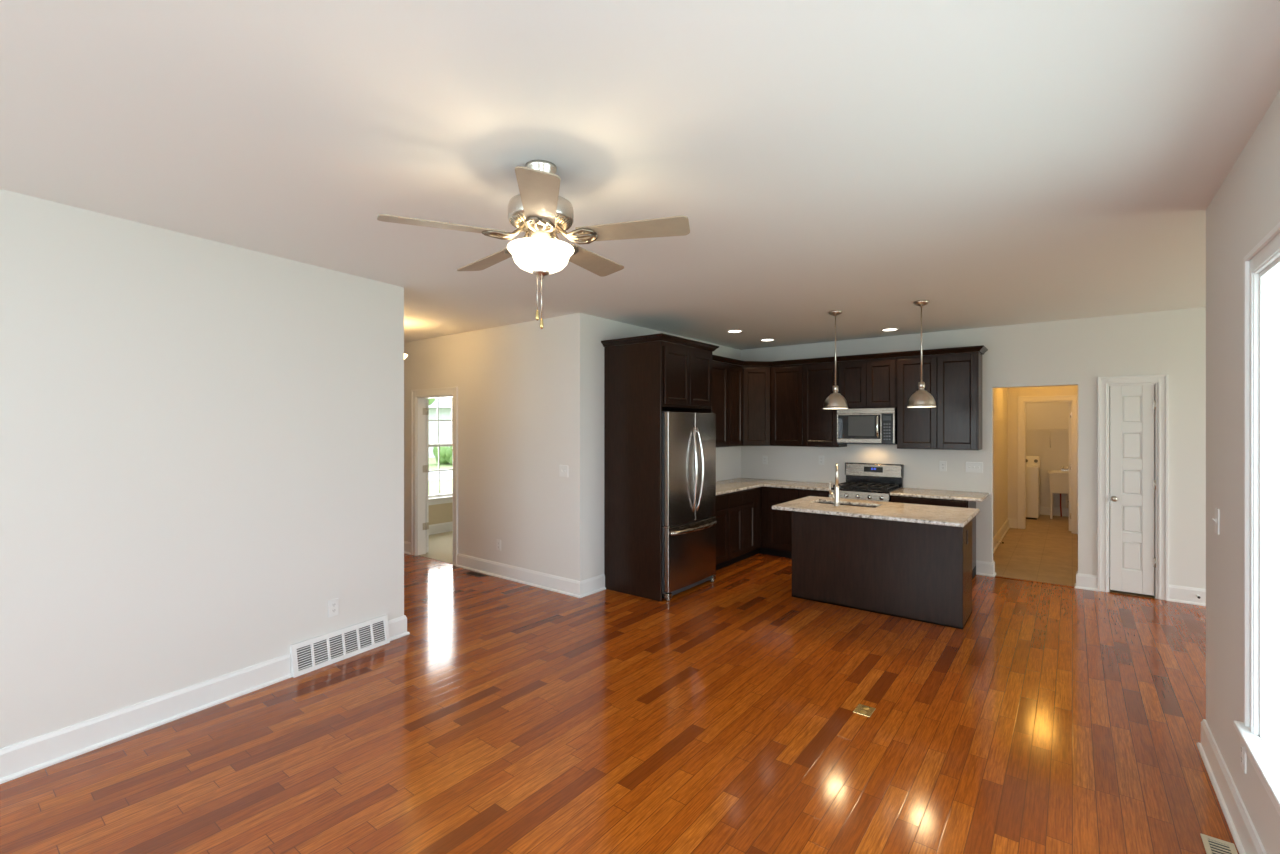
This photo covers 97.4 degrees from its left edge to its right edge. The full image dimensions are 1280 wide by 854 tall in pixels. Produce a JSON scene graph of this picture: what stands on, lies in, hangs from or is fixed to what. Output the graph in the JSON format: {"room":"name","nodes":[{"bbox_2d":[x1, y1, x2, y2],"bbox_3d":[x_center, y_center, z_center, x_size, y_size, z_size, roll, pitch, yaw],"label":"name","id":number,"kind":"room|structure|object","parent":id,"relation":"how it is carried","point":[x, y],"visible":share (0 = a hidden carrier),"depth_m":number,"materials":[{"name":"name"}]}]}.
{"room":"empty living room","nodes":[
{"label":"empty living room","id":0,"kind":"room"},
{"bbox_2d":[0,189,403,748],"bbox_3d":[-3.268,0.269,2.194,0.120,2.740,5.300,0,0,31],"label":"wall","id":1,"kind":"structure","parent":0,"point":[202,440],"depth_m":3.17,"materials":[{"name":"paint"}]},
{"bbox_2d":[0,615,409,783],"bbox_3d":[-3.214,1.564,2.237,0.131,0.150,5.230,0,0,31],"label":"baseboard","id":2,"kind":"structure","parent":1,"relation":"attached to","point":[26,757],"depth_m":3.02,"materials":[{"name":"white paint"}]},
{"bbox_2d":[328,598,338,617],"bbox_3d":[-2.151,1.269,3.949,0.008,0.118,0.074,0,0,31],"label":"wall outlet","id":3,"kind":"object","parent":1,"relation":"attached to","point":[333,605],"visible":1,"depth_m":3.95,"materials":[{"name":"white plastic"}]},
{"bbox_2d":[290,615,389,677],"bbox_3d":[-2.102,1.536,3.989,0.051,0.205,0.702,0,0,31],"label":"air vent","id":4,"kind":"object","parent":1,"relation":"in","point":[312,654],"visible":1,"depth_m":3.96,"materials":[{"name":"white metal"}]},
{"bbox_2d":[429,503,452,524],"bbox_3d":[-2.677,0.269,9.333,0.120,2.740,3.400,0,0,38],"label":"wall","id":5,"kind":"structure","parent":0,"point":[438,513],"depth_m":8.70,"materials":[{"name":"beige paint"}]},
{"bbox_2d":[429,397,452,504],"bbox_3d":[-3.028,0.289,8.835,0.170,1.800,1.080,0,0,38],"label":"window","id":6,"kind":"structure","parent":5,"relation":"in","point":[439,498],"depth_m":8.76,"materials":[{"name":"white paint"}]},
{"bbox_2d":[429,397,452,443],"bbox_3d":[-3.075,-0.103,8.871,0.016,0.737,0.770,0,0,38],"label":"grille","id":7,"kind":"object","parent":6,"relation":"attached to","point":[437,420],"depth_m":8.82,"materials":[{"name":"white paint"}]},
{"bbox_2d":[429,446,452,493],"bbox_3d":[-3.051,0.677,8.853,0.016,0.743,0.770,0,0,38],"label":"window pane","id":8,"kind":"object","parent":6,"relation":"attached to","point":[438,470],"depth_m":8.75,"materials":[{"name":"clear glass"}]},
{"bbox_2d":[429,521,452,534],"bbox_3d":[-2.654,1.564,9.240,0.030,0.150,3.282,0,0,38],"label":"baseboard","id":9,"kind":"structure","parent":5,"relation":"attached to","point":[447,526],"depth_m":8.69,"materials":[{"name":"white paint"}]},
{"bbox_2d":[404,313,588,580],"bbox_3d":[-2.379,0.269,6.885,4.636,2.740,0.120,0,0,38],"label":"wall","id":10,"kind":"structure","parent":0,"point":[523,388],"depth_m":5.97,"materials":[{"name":"paint"}]},
{"bbox_2d":[423,399,428,552],"bbox_3d":[-3.069,0.631,7.487,0.802,1.985,0.086,0,0,38],"label":"door","id":11,"kind":"structure","parent":10,"relation":"in","point":[425,410],"depth_m":7.27,"materials":[{"name":"white paint"}]},
{"bbox_2d":[411,387,457,565],"bbox_3d":[-2.502,0.583,6.964,0.979,2.112,0.144,0,0,38],"label":"trim","id":12,"kind":"structure","parent":10,"relation":"attached to","point":[418,397],"depth_m":7.17,"materials":[{"name":"white paint"}]},
{"bbox_2d":[497,539,500,550],"bbox_3d":[-1.549,1.294,6.165,0.072,0.116,0.008,0,0,38],"label":"wall outlet","id":13,"kind":"object","parent":10,"relation":"attached to","point":[498,541],"visible":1,"depth_m":6.16,"materials":[{"name":"white plastic"}]},
{"bbox_2d":[404,541,605,597],"bbox_3d":[-2.228,1.564,6.893,4.466,0.150,0.378,0,0,38],"label":"baseboard","id":14,"kind":"structure","parent":10,"relation":"attached to","point":[579,589],"depth_m":5.81,"materials":[{"name":"white paint"}]},
{"bbox_2d":[559,465,567,476],"bbox_3d":[-0.757,0.435,5.550,0.118,0.116,0.019,0,0,38],"label":"light switch","id":15,"kind":"object","parent":10,"relation":"attached to","point":[563,469],"visible":1,"depth_m":5.55,"materials":[{"name":"white plastic"}]},
{"bbox_2d":[0,515,1238,853],"bbox_3d":[1.141,1.687,5.587,11.800,0.104,15.950,0,0,38],"label":"floor","id":16,"kind":"structure","parent":0,"point":[718,716],"depth_m":2.97,"materials":[{"name":"brown wood"}]},
{"bbox_2d":[464,571,486,576],"bbox_3d":[-1.830,1.636,6.250,0.280,0.005,0.110,0,0,38],"label":"floor vent","id":17,"kind":"object","parent":16,"relation":"in","point":[471,573],"visible":1,"depth_m":6.24,"materials":[{"name":"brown metal"}]},
{"bbox_2d":[601,333,718,601],"bbox_3d":[0.229,0.386,5.852,0.754,2.506,1.062,0,0,38],"label":"tall cabinet","id":18,"kind":"object","parent":16,"relation":"on","point":[648,377],"visible":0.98,"depth_m":5.49,"materials":[{"name":"brown wood"}]},
{"bbox_2d":[662,411,716,600],"bbox_3d":[0.281,0.745,5.808,0.807,1.788,0.892,0,0,38],"label":"refrigerator","id":19,"kind":"object","parent":16,"relation":"on","point":[689,521],"visible":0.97,"depth_m":5.51,"materials":[{"name":"grey metal"}]},
{"bbox_2d":[714,493,728,569],"bbox_3d":[0.624,1.197,6.470,0.629,0.884,0.496,0,0,38],"label":"base cabinet","id":20,"kind":"object","parent":16,"relation":"on","point":[722,513],"visible":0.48,"depth_m":6.37,"materials":[{"name":"brown wood"}]},
{"bbox_2d":[722,487,760,567],"bbox_3d":[1.232,1.197,7.260,0.629,0.884,1.494,0,0,38],"label":"base cabinet","id":21,"kind":"object","parent":16,"relation":"on","point":[744,506],"visible":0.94,"depth_m":6.78,"materials":[{"name":"brown wood"}]},
{"bbox_2d":[716,478,842,494],"bbox_3d":[1.424,0.739,6.801,1.495,0.031,1.995,0,0,38],"label":"countertop","id":22,"kind":"structure","parent":21,"relation":"on","point":[737,484],"depth_m":7.08,"materials":[{"name":"beige stone"}]},
{"bbox_2d":[759,486,828,557],"bbox_3d":[2.055,1.197,7.174,0.944,0.884,0.627,0,0,38],"label":"base cabinet","id":23,"kind":"object","parent":16,"relation":"on","point":[776,525],"visible":0.27,"depth_m":7.05,"materials":[{"name":"brown wood"}]},
{"bbox_2d":[853,704,875,716],"bbox_3d":[1.295,1.635,3.248,0.095,0.007,0.120,0,0,38],"label":"floor outlet","id":24,"kind":"object","parent":16,"relation":"on","point":[861,709],"visible":1,"depth_m":3.24,"materials":[{"name":"gold metal"}]},
{"bbox_2d":[829,462,903,501],"bbox_3d":[2.662,1.043,6.633,0.668,1.192,0.729,0,0,38],"label":"range","id":25,"kind":"object","parent":16,"relation":"on","point":[864,481],"visible":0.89,"depth_m":6.72,"materials":[{"name":"silver metal"}]},
{"bbox_2d":[831,484,901,492],"bbox_3d":[2.667,0.723,6.641,0.660,0.019,0.591,0,0,38],"label":"cooktop","id":26,"kind":"object","parent":25,"relation":"in","point":[845,488],"depth_m":6.51,"materials":[{"name":"black metal"}]},
{"bbox_2d":[792,511,971,628],"bbox_3d":[2.208,1.197,5.212,1.448,0.884,0.556,0,0,38],"label":"kitchen island","id":27,"kind":"object","parent":16,"relation":"on","point":[922,572],"visible":0.88,"depth_m":4.91,"materials":[{"name":"brown wood"}]},
{"bbox_2d":[772,496,979,526],"bbox_3d":[2.107,0.739,5.073,1.544,0.031,0.940,0,0,38],"label":"island countertop","id":28,"kind":"structure","parent":27,"relation":"on","point":[905,512],"depth_m":4.87,"materials":[{"name":"beige stone"}]},
{"bbox_2d":[829,463,839,505],"bbox_3d":[1.830,0.530,5.227,0.103,0.387,0.190,0,0,38],"label":"kitchen faucet","id":29,"kind":"object","parent":28,"relation":"on","point":[835,497],"visible":1,"depth_m":5.15,"materials":[{"name":"silver metal"}]},
{"bbox_2d":[818,502,875,507],"bbox_3d":[1.952,0.857,5.345,0.632,0.204,0.317,0,0,38],"label":"sink","id":30,"kind":"object","parent":28,"relation":"in","point":[818,502],"visible":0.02,"depth_m":5.47,"materials":[{"name":"silver metal"}]},
{"bbox_2d":[891,495,975,579],"bbox_3d":[3.259,1.197,6.249,0.748,0.884,0.627,0,0,38],"label":"base cabinet","id":31,"kind":"object","parent":16,"relation":"on","point":[898,499],"visible":0.11,"depth_m":6.04,"materials":[{"name":"brown wood"}]},
{"bbox_2d":[890,488,989,501],"bbox_3d":[3.305,0.739,6.203,0.875,0.031,0.650,0,0,38],"label":"countertop","id":32,"kind":"structure","parent":31,"relation":"on","point":[909,492],"depth_m":6.11,"materials":[{"name":"beige stone"}]},
{"bbox_2d":[1026,456,1039,519],"bbox_3d":[6.951,1.091,10.379,0.683,1.095,0.670,0,0,38],"label":"washing machine","id":33,"kind":"object","parent":16,"relation":"on","point":[1032,462],"visible":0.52,"depth_m":9.98,"materials":[{"name":"white metal"}]},
{"bbox_2d":[1048,465,1068,518],"bbox_3d":[7.664,1.161,10.091,0.545,0.957,0.543,0,0,38],"label":"tub","id":34,"kind":"object","parent":16,"relation":"on","point":[1058,480],"visible":0.62,"depth_m":10.00,"materials":[{"name":"white plastic"}]},
{"bbox_2d":[1048,470,1068,493],"bbox_3d":[7.651,0.989,10.074,0.545,0.380,0.500,0,0,38],"label":"basin","id":35,"kind":"object","parent":34,"relation":"in","point":[1058,480],"depth_m":9.97,"materials":[{"name":"white plastic"}]},
{"bbox_2d":[1200,833,1237,853],"bbox_3d":[2.186,1.636,2.096,0.095,0.005,0.348,0,0,38],"label":"floor vent","id":36,"kind":"object","parent":16,"relation":"in","point":[1212,845],"visible":1,"depth_m":2.19,"materials":[{"name":"beige metal"}]},
{"bbox_2d":[0,0,1279,349],"bbox_3d":[1.126,-1.161,5.567,12.200,0.120,16.200,0,0,38],"label":"ceiling","id":37,"kind":"structure","parent":0,"point":[991,163],"depth_m":2.16,"materials":[{"name":"paint"}]},
{"bbox_2d":[377,160,689,328],"bbox_3d":[-0.429,-0.756,2.414,1.202,0.690,1.213,0,0,38],"label":"ceiling fan","id":38,"kind":"object","parent":37,"relation":"hanging from","point":[539,211],"visible":1,"depth_m":2.30,"materials":[{"name":"silver metal"}]},
{"bbox_2d":[727,330,742,332],"bbox_3d":[1.087,-1.097,6.453,0.180,0.009,0.180,0,0,38],"label":"recessed light","id":39,"kind":"object","parent":37,"relation":"in","point":[730,331],"visible":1,"depth_m":6.44,"materials":[{"name":"white plastic"}]},
{"bbox_2d":[823,310,847,408],"bbox_3d":[1.864,-0.637,5.364,0.228,0.928,0.228,0,0,38],"label":"pendant lamp","id":40,"kind":"object","parent":37,"relation":"hanging from","point":[835,400],"visible":1,"depth_m":5.31,"materials":[{"name":"silver metal"}]},
{"bbox_2d":[832,385,837,392],"bbox_3d":[1.864,-0.355,5.364,0.060,0.083,0.060,0,0,38],"label":"socket","id":41,"kind":"object","parent":40,"relation":"attached to","point":[835,388],"depth_m":5.34,"materials":[{"name":"silver metal"}]},
{"bbox_2d":[881,328,897,330],"bbox_3d":[2.819,-1.097,6.348,0.180,0.009,0.180,0,0,38],"label":"recessed light","id":42,"kind":"object","parent":37,"relation":"in","point":[886,329],"visible":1,"depth_m":6.32,"materials":[{"name":"white"}]},
{"bbox_2d":[907,300,935,407],"bbox_3d":[2.470,-0.637,4.937,0.228,0.928,0.228,0,0,38],"label":"pendant lamp","id":43,"kind":"object","parent":37,"relation":"hanging from","point":[921,398],"visible":1,"depth_m":4.89,"materials":[{"name":"silver metal"}]},
{"bbox_2d":[918,382,924,390],"bbox_3d":[2.470,-0.355,4.937,0.060,0.083,0.060,0,0,38],"label":"socket","id":44,"kind":"object","parent":43,"relation":"attached to","point":[921,385],"depth_m":4.92,"materials":[{"name":"silver metal"}]},
{"bbox_2d":[589,315,740,577],"bbox_3d":[0.419,0.269,6.821,0.120,2.740,3.190,0,0,38],"label":"wall","id":45,"kind":"structure","parent":0,"point":[728,459],"depth_m":5.65,"materials":[{"name":"paint"}]},
{"bbox_2d":[712,360,742,446],"bbox_3d":[0.785,-0.276,6.906,0.353,1.050,1.384,0,0,38],"label":"upper cabinet","id":46,"kind":"object","parent":45,"relation":"attached to","point":[727,379],"visible":0.45,"depth_m":7.04,"materials":[{"name":"brown wood"}]},
{"bbox_2d":[741,307,1205,588],"bbox_3d":[4.234,0.269,5.975,7.200,2.740,0.120,0,0,38],"label":"wall","id":47,"kind":"structure","parent":0,"point":[1078,352],"depth_m":5.71,"materials":[{"name":"paint"}]},
{"bbox_2d":[742,366,770,445],"bbox_3d":[1.495,-0.276,7.619,0.609,1.050,0.609,0,0,38],"label":"upper cabinet","id":48,"kind":"object","parent":47,"relation":"attached to","point":[756,379],"visible":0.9,"depth_m":7.38,"materials":[{"name":"brown wood"}]},
{"bbox_2d":[771,361,846,446],"bbox_3d":[2.169,-0.276,7.266,0.888,1.050,0.347,0,0,38],"label":"upper cabinet","id":49,"kind":"object","parent":47,"relation":"attached to","point":[799,392],"visible":0.98,"depth_m":7.12,"materials":[{"name":"brown wood"}]},
{"bbox_2d":[819,456,823,464],"bbox_3d":[2.363,0.434,7.333,0.072,0.116,0.008,0,0,38],"label":"wall outlet","id":50,"kind":"object","parent":47,"relation":"attached to","point":[821,458],"visible":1,"depth_m":7.33,"materials":[{"name":"white plastic"}]},
{"bbox_2d":[839,357,896,408],"bbox_3d":[2.784,-0.512,6.793,0.660,0.578,0.347,0,0,38],"label":"upper cabinet","id":51,"kind":"object","parent":47,"relation":"attached to","point":[868,383],"visible":0.9,"depth_m":6.63,"materials":[{"name":"brown wood"}]},
{"bbox_2d":[837,408,896,444],"bbox_3d":[2.744,-0.007,6.741,0.654,0.425,0.462,0,0,38],"label":"microwave","id":52,"kind":"object","parent":51,"relation":"attached to","point":[858,425],"visible":0.97,"depth_m":6.59,"materials":[{"name":"silver metal"}]},
{"bbox_2d":[897,352,981,449],"bbox_3d":[3.369,-0.276,6.344,0.810,1.050,0.347,0,0,38],"label":"upper cabinet","id":53,"kind":"object","parent":47,"relation":"attached to","point":[954,380],"visible":1,"depth_m":6.17,"materials":[{"name":"brown wood"}]},
{"bbox_2d":[712,345,987,365],"bbox_3d":[2.240,-0.830,6.713,3.296,0.056,1.267,0,0,7],"label":"crown molding","id":54,"kind":"structure","parent":53,"relation":"attached to","point":[982,349],"depth_m":6.70,"materials":[{"name":"brown wood"}]},
{"bbox_2d":[939,461,946,470],"bbox_3d":[3.485,0.451,6.471,0.072,0.116,0.008,0,0,38],"label":"wall outlet","id":55,"kind":"object","parent":47,"relation":"attached to","point":[942,464],"visible":1,"depth_m":6.47,"materials":[{"name":"white plastic"}]},
{"bbox_2d":[966,462,982,472],"bbox_3d":[3.729,0.453,6.276,0.165,0.118,0.019,0,0,38],"label":"light switch","id":56,"kind":"object","parent":47,"relation":"attached to","point":[971,467],"visible":1,"depth_m":6.28,"materials":[{"name":"white plastic"}]},
{"bbox_2d":[995,575,1073,587],"bbox_3d":[4.167,1.636,5.958,0.746,0.006,0.050,0,0,38],"label":"trim","id":57,"kind":"structure","parent":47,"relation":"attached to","point":[995,575],"depth_m":5.94,"materials":[{"name":"brown wood"}]},
{"bbox_2d":[976,560,1205,605],"bbox_3d":[5.383,1.564,5.074,4.048,0.150,0.150,0,0,38],"label":"baseboard","id":58,"kind":"structure","parent":47,"relation":"attached to","point":[1180,594],"depth_m":5.62,"materials":[{"name":"white paint"}]},
{"bbox_2d":[1110,385,1155,595],"bbox_3d":[4.788,0.601,5.467,0.343,2.032,0.105,0,0,38],"label":"door","id":59,"kind":"structure","parent":47,"relation":"in","point":[1132,407],"depth_m":5.48,"materials":[{"name":"white paint"}]},
{"bbox_2d":[1098,374,1168,600],"bbox_3d":[4.817,0.571,5.512,0.520,2.135,0.144,0,0,38],"label":"trim","id":60,"kind":"structure","parent":47,"relation":"attached to","point":[1160,382],"depth_m":5.41,"materials":[{"name":"white paint"}]},
{"bbox_2d":[993,388,1007,537],"bbox_3d":[4.866,0.269,7.805,0.120,2.740,3.552,0,0,38],"label":"wall","id":61,"kind":"structure","parent":0,"point":[1000,395],"depth_m":8.28,"materials":[{"name":"paint"}]},
{"bbox_2d":[993,518,1016,553],"bbox_3d":[4.964,1.564,7.730,0.126,0.150,3.552,0,0,38],"label":"baseboard","id":62,"kind":"structure","parent":61,"relation":"attached to","point":[1009,523],"depth_m":8.47,"materials":[{"name":"white paint"}]},
{"bbox_2d":[1008,385,1077,527],"bbox_3d":[6.420,0.269,8.927,2.700,2.740,0.120,0,0,38],"label":"wall","id":63,"kind":"structure","parent":0,"point":[1014,393],"depth_m":9.11,"materials":[{"name":"paint"}]},
{"bbox_2d":[1018,395,1077,533],"bbox_3d":[6.447,0.574,8.890,0.790,2.130,0.144,0,0,38],"label":"trim","id":64,"kind":"structure","parent":63,"relation":"attached to","point":[1022,400],"depth_m":8.90,"materials":[{"name":"white paint"}]},
{"bbox_2d":[1069,402,1070,530],"bbox_3d":[6.885,0.619,9.004,0.036,2.010,0.670,0,0,38],"label":"door","id":65,"kind":"structure","parent":63,"relation":"in","point":[1069,402],"depth_m":8.79,"materials":[{"name":"white paint"}]},
{"bbox_2d":[1026,402,1068,507],"bbox_3d":[7.651,0.269,10.528,2.700,2.740,0.120,0,0,38],"label":"wall","id":66,"kind":"structure","parent":0,"point":[1048,415],"depth_m":10.48,"materials":[{"name":"paint"}]},
{"bbox_2d":[1026,429,1067,447],"bbox_3d":[7.514,0.207,10.351,2.480,0.351,0.324,0,0,38],"label":"wire shelf","id":67,"kind":"object","parent":66,"relation":"attached to","point":[1049,430],"visible":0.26,"depth_m":10.29,"materials":[{"name":"white metal"}]},
{"bbox_2d":[1040,506,1068,516],"bbox_3d":[7.605,1.564,10.469,2.400,0.150,0.030,0,0,38],"label":"baseboard","id":68,"kind":"structure","parent":66,"relation":"attached to","point":[1043,510],"depth_m":10.41,"materials":[{"name":"white paint"}]},
{"bbox_2d":[1109,387,1109,576],"bbox_3d":[5.391,0.269,6.022,0.800,2.740,0.120,0,0,38],"label":"wall","id":69,"kind":"structure","parent":0,"point":[1109,387],"depth_m":6.15,"materials":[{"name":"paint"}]},
{"bbox_2d":[1206,91,1279,853],"bbox_3d":[0.858,0.269,0.136,0.120,2.740,6.770,0,0,38],"label":"wall","id":70,"kind":"structure","parent":0,"point":[1245,208],"depth_m":2.41,"materials":[{"name":"paint"}]},
{"bbox_2d":[1212,507,1219,534],"bbox_3d":[2.683,0.438,2.624,0.019,0.118,0.074,0,0,38],"label":"light switch","id":71,"kind":"object","parent":70,"relation":"attached to","point":[1217,511],"visible":1,"depth_m":2.60,"materials":[{"name":"white plastic"}]},
{"bbox_2d":[1197,719,1266,853],"bbox_3d":[1.062,1.564,0.032,0.630,0.150,6.746,0,0,38],"label":"baseboard","id":72,"kind":"structure","parent":70,"relation":"attached to","point":[1245,836],"depth_m":2.36,"materials":[{"name":"white paint"}]},
{"bbox_2d":[1240,738,1246,773],"bbox_3d":[2.378,1.292,2.218,0.008,0.118,0.072,0,0,38],"label":"wall outlet","id":73,"kind":"object","parent":70,"relation":"attached to","point":[1243,756],"visible":0.87,"depth_m":2.20,"materials":[{"name":"white plastic"}]},
{"bbox_2d":[1233,222,1279,815],"bbox_3d":[1.713,0.292,1.272,0.190,1.864,2.073,0,0,38],"label":"window","id":74,"kind":"structure","parent":70,"relation":"in","point":[1261,290],"depth_m":2.02,"materials":[{"name":"white paint"}]},
{"label":"outside","id":75,"kind":"structure","parent":0,"visible":0},
{"bbox_2d":[429,458,451,494],"bbox_3d":[-9.763,2.249,20.117,100.000,0.020,100.000,0,0,38],"label":"ground","id":76,"kind":"structure","parent":75,"point":[445,485],"depth_m":22.29,"materials":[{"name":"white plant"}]},
{"bbox_2d":[429,398,434,404],"bbox_3d":[-14.913,-2.009,32.505,6.355,8.495,5.749,0,0,38],"label":"tree","id":77,"kind":"object","parent":76,"relation":"on","point":[431,400],"visible":0.02,"depth_m":32.34,"materials":[{"name":"green plant"}]},
{"bbox_2d":[429,397,450,457],"bbox_3d":[-11.049,-1.061,45.242,14.200,6.600,10.200,0,0,5],"label":"sky","id":78,"kind":"structure","parent":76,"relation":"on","point":[444,403],"depth_m":41.02,"materials":[{"name":"grey"}]},
{"bbox_2d":[433,443,451,464],"bbox_3d":[-10.671,1.561,33.788,3.117,1.622,2.830,0,0,38],"label":"shrub","id":79,"kind":"object","parent":76,"relation":"on","point":[445,452],"visible":0.15,"depth_m":32.95,"materials":[{"name":"green plant"}]},
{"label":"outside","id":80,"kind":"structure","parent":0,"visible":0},
{"bbox_2d":[429,469,451,480],"bbox_3d":[-9.491,2.228,26.214,5.000,0.019,70.000,0,0,38],"label":"street","id":81,"kind":"structure","parent":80,"point":[444,475],"depth_m":25.73,"materials":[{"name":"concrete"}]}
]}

